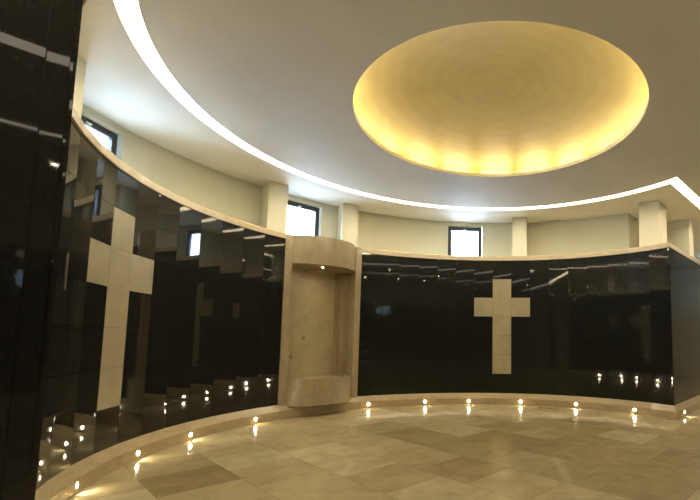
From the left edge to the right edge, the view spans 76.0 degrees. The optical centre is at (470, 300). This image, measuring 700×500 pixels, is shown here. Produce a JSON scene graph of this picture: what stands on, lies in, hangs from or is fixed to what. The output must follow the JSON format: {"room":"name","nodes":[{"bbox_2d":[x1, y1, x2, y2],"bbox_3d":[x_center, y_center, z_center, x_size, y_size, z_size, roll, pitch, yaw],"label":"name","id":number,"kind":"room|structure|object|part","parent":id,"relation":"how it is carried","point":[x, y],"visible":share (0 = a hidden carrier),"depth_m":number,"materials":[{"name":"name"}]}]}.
{"room":"house of worship","nodes":[
{"label":"house of worship","id":0,"kind":"room"},
{"bbox_2d":[0,0,81,499],"bbox_3d":[-3.774,-0.288,0.093,0.124,2.872,5.306,-4,-7,42],"label":"wall","id":1,"kind":"structure","parent":0,"point":[36,35],"depth_m":1.96,"materials":[{"name":"black stone"}]},
{"bbox_2d":[27,0,285,499],"bbox_3d":[-3.178,0.112,4.551,1.204,2.872,5.538,2,-5,-13],"label":"wall","id":2,"kind":"structure","parent":0,"point":[205,342],"depth_m":5.04,"materials":[{"name":"black stone"}]},
{"bbox_2d":[87,207,153,410],"bbox_3d":[-3.628,0.075,4.410,0.064,2.020,1.197,2,-5,-13],"label":"cross","id":3,"kind":"object","parent":2,"relation":"attached to","point":[115,266],"visible":0.89,"depth_m":4.39,"materials":[{"name":"beige stone"}]},
{"bbox_3d":[-3.532,-0.361,4.059,0.024,0.401,0.399,2,-5,-19],"label":"arm","id":4,"kind":"part","parent":3,"relation":"part of","materials":[{"name":"beige stone"}]},
{"bbox_3d":[-3.717,-0.294,4.834,0.024,0.401,0.396,1,-5,-7],"label":"arm","id":5,"kind":"part","parent":3,"relation":"part of","materials":[{"name":"beige stone"}]},
{"bbox_2d":[72,0,285,238],"bbox_3d":[-3.212,-1.363,4.713,1.324,0.094,5.603,2,-5,-13],"label":"coping","id":6,"kind":"object","parent":2,"relation":"on","point":[83,129],"visible":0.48,"depth_m":4.96,"materials":[{"name":"beige stone"}]},
{"bbox_2d":[35,397,357,499],"bbox_3d":[-2.859,1.682,5.119,1.980,0.228,6.516,1,-5,0],"label":"baseboard","id":7,"kind":"structure","parent":2,"relation":"attached to","point":[94,467],"depth_m":5.01,"materials":[{"name":"stone"}]},
{"bbox_2d":[81,104,629,255],"bbox_3d":[-1.720,-0.101,6.810,4.696,4.100,10.493,-4,-7,41],"label":"wall","id":8,"kind":"structure","parent":0,"point":[207,187],"depth_m":9.27,"materials":[{"name":"beige paint"}]},
{"bbox_2d":[73,55,85,117],"bbox_3d":[-4.206,-1.919,4.018,0.760,1.020,0.342,2,-5,-11],"label":"pilaster","id":9,"kind":"object","parent":8,"relation":"attached to","point":[81,63],"visible":0.11,"depth_m":4.22,"materials":[{"name":"beige paint"}]},
{"bbox_2d":[81,115,117,154],"bbox_3d":[-4.695,-1.833,5.212,0.101,0.808,0.845,0,-5,2],"label":"window","id":10,"kind":"structure","parent":8,"relation":"in","point":[112,137],"depth_m":5.48,"materials":[{"name":"metal"}]},
{"bbox_2d":[260,181,288,232],"bbox_3d":[-3.591,-1.580,7.777,0.328,1.020,0.540,5,-7,-42],"label":"pilaster","id":11,"kind":"object","parent":8,"relation":"attached to","point":[274,199],"visible":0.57,"depth_m":7.59,"materials":[{"name":"beige paint"}]},
{"bbox_2d":[288,201,319,235],"bbox_3d":[-3.384,-1.532,8.456,0.101,0.808,0.836,-4,-7,42],"label":"window","id":12,"kind":"structure","parent":8,"relation":"in","point":[315,210],"depth_m":8.69,"materials":[{"name":"metal"}]},
{"bbox_2d":[336,203,358,246],"bbox_3d":[-2.609,-1.465,8.965,0.330,1.020,0.540,4,-6,-35],"label":"pilaster","id":13,"kind":"object","parent":8,"relation":"attached to","point":[347,214],"visible":0.57,"depth_m":8.76,"materials":[{"name":"beige paint"}]},
{"bbox_2d":[448,227,481,255],"bbox_3d":[-0.124,-1.350,10.142,0.814,0.808,0.101,1,-5,-7],"label":"window","id":14,"kind":"structure","parent":8,"relation":"in","point":[450,229],"depth_m":10.15,"materials":[{"name":"metal"}]},
{"bbox_2d":[512,217,526,255],"bbox_3d":[1.143,-1.350,9.840,0.332,1.020,0.520,0,-5,8],"label":"pilaster","id":15,"kind":"object","parent":8,"relation":"attached to","point":[519,224],"visible":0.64,"depth_m":9.59,"materials":[{"name":"beige paint"}]},
{"label":"ledge","id":16,"kind":"object","parent":8,"relation":"attached to","visible":0},
{"bbox_2d":[638,200,666,246],"bbox_3d":[3.672,-1.436,8.582,0.380,1.020,0.522,-4,-7,40],"label":"pilaster","id":17,"kind":"object","parent":16,"relation":"on","point":[652,214],"visible":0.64,"depth_m":8.42,"materials":[{"name":"beige paint"}]},
{"bbox_2d":[69,404,699,499],"bbox_3d":[2.484,1.719,3.637,31.875,0.001,33.274,1,-5,0],"label":"floor","id":18,"kind":"structure","parent":0,"point":[456,451],"depth_m":4.87,"materials":[{"name":"tile"}]},
{"bbox_3d":[-2.908,1.948,7.897,1.416,0.186,1.498,1,-5,0],"label":"niche","id":19,"kind":"object","parent":18,"relation":"on","visible":0},
{"bbox_2d":[277,233,361,406],"bbox_3d":[-2.769,0.368,7.928,0.848,2.966,1.541,-4,-7,42],"label":"niche","id":20,"kind":"object","parent":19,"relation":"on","point":[318,365],"visible":0.85,"depth_m":8.07,"materials":[{"name":"beige stone"}]},
{"bbox_3d":[-3.237,0.317,7.402,0.212,2.966,0.130,-4,-7,42],"label":"post","id":21,"kind":"part","parent":20,"relation":"part of","materials":[{"name":"beige stone"}]},
{"bbox_3d":[-3.071,0.414,8.194,0.040,2.012,1.000,-4,-7,42],"label":"panel","id":22,"kind":"part","parent":20,"relation":"part of","materials":[{"name":"stone"}]},
{"bbox_2d":[286,374,351,406],"bbox_3d":[-2.782,1.620,7.817,0.848,0.452,1.280,-4,-7,42],"label":"basin","id":23,"kind":"object","parent":20,"relation":"in","point":[302,390],"depth_m":7.45,"materials":[{"name":"beige stone"}]},
{"bbox_3d":[-2.571,0.450,8.542,0.320,2.011,0.196,-4,-7,42],"label":"panel","id":24,"kind":"part","parent":20,"relation":"part of","materials":[{"name":"beige stone"}]},
{"bbox_3d":[-2.299,0.419,8.450,0.212,2.966,0.130,-4,-7,42],"label":"post","id":25,"kind":"part","parent":20,"relation":"part of","materials":[{"name":"beige stone"}]},
{"bbox_2d":[78,0,699,258],"bbox_3d":[2.716,-2.414,4.147,15.120,0.128,26.452,-4,-7,42],"label":"ceiling","id":26,"kind":"structure","parent":0,"point":[282,77],"depth_m":4.88,"materials":[{"name":"white paint"}]},
{"bbox_2d":[118,0,275,160],"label":"light","id":27,"kind":"object","parent":26,"relation":"attached to","point":[130,9],"depth_m":4.19,"materials":[{"name":"white plastic"}]},
{"bbox_2d":[353,21,648,176],"bbox_3d":[0.353,-2.514,5.483,3.808,0.516,3.808,1,-5,0],"label":"dome","id":28,"kind":"object","parent":26,"relation":"attached to","point":[489,98],"visible":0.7,"depth_m":5.64,"materials":[{"name":"beige paint"}]},
{"bbox_2d":[667,219,689,229],"bbox_3d":[4.573,-1.735,9.926,0.960,0.168,0.040,-4,-7,40],"label":"beam","id":29,"kind":"structure","parent":26,"relation":"attached to","point":[681,223],"depth_m":9.75,"materials":[{"name":"beige paint"}]},
{"bbox_2d":[671,177,699,204],"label":"light","id":30,"kind":"object","parent":26,"relation":"attached to","point":[675,180],"depth_m":7.98,"materials":[{"name":"white plastic"}]},
{"bbox_2d":[357,248,674,405],"bbox_3d":[0.756,0.515,8.654,5.945,2.872,1.231,0,-5,8],"label":"wall","id":31,"kind":"structure","parent":0,"point":[597,327],"depth_m":8.81,"materials":[{"name":"black stone"}]},
{"bbox_2d":[474,279,529,373],"bbox_3d":[0.680,0.538,9.142,1.195,2.020,0.062,0,-5,4],"label":"cross","id":32,"kind":"object","parent":31,"relation":"attached to","point":[502,306],"visible":1,"depth_m":9.15,"materials":[{"name":"beige stone"}]},
{"bbox_3d":[0.286,0.133,9.204,0.397,0.401,0.024,1,-5,-2],"label":"arm","id":33,"kind":"part","parent":32,"relation":"part of","materials":[{"name":"beige stone"}]},
{"bbox_3d":[1.082,0.136,9.150,0.398,0.401,0.024,0,-5,9],"label":"arm","id":34,"kind":"part","parent":32,"relation":"part of","materials":[{"name":"beige stone"}]},
{"bbox_2d":[362,242,669,260],"bbox_3d":[0.736,-0.959,8.829,6.006,0.094,1.352,0,-5,8],"label":"coping","id":35,"kind":"object","parent":31,"relation":"on","point":[667,244],"visible":0.77,"depth_m":8.96,"materials":[{"name":"beige stone"}]},
{"bbox_2d":[357,393,676,419],"bbox_3d":[0.752,2.014,8.459,5.914,0.228,1.271,0,-5,8],"label":"baseboard","id":36,"kind":"structure","parent":31,"relation":"attached to","point":[605,404],"depth_m":8.65,"materials":[{"name":"stone"}]},
{"bbox_2d":[629,214,699,260],"bbox_3d":[6.143,0.479,12.457,0.180,4.100,8.800,-4,-7,40],"label":"wall","id":37,"kind":"structure","parent":0,"point":[633,221],"depth_m":9.41,"materials":[{"name":"beige paint"}]},
{"bbox_2d":[667,221,693,256],"bbox_3d":[4.694,-1.294,10.057,0.936,1.020,0.380,-4,-7,40],"label":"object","id":38,"kind":"structure","parent":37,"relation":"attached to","point":[682,238],"depth_m":9.75,"materials":[{"name":"beige paint"}]},
{"bbox_2d":[668,247,699,405],"bbox_3d":[6.167,0.761,10.810,0.121,2.872,8.158,-4,-7,40],"label":"wall","id":39,"kind":"structure","parent":0,"point":[684,273],"depth_m":8.34,"materials":[{"name":"black stone"}]},
{"bbox_2d":[669,243,699,265],"bbox_3d":[6.142,-0.716,10.958,0.238,0.094,8.182,-4,-7,40],"label":"coping","id":40,"kind":"object","parent":39,"relation":"on","point":[672,246],"visible":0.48,"depth_m":8.55,"materials":[{"name":"beige stone"}]},
{"bbox_2d":[674,395,699,419],"bbox_3d":[6.165,2.259,10.608,0.150,0.228,8.247,-4,-7,40],"label":"baseboard","id":41,"kind":"structure","parent":39,"relation":"attached to","point":[691,405],"depth_m":8.05,"materials":[{"name":"stone"}]}
]}

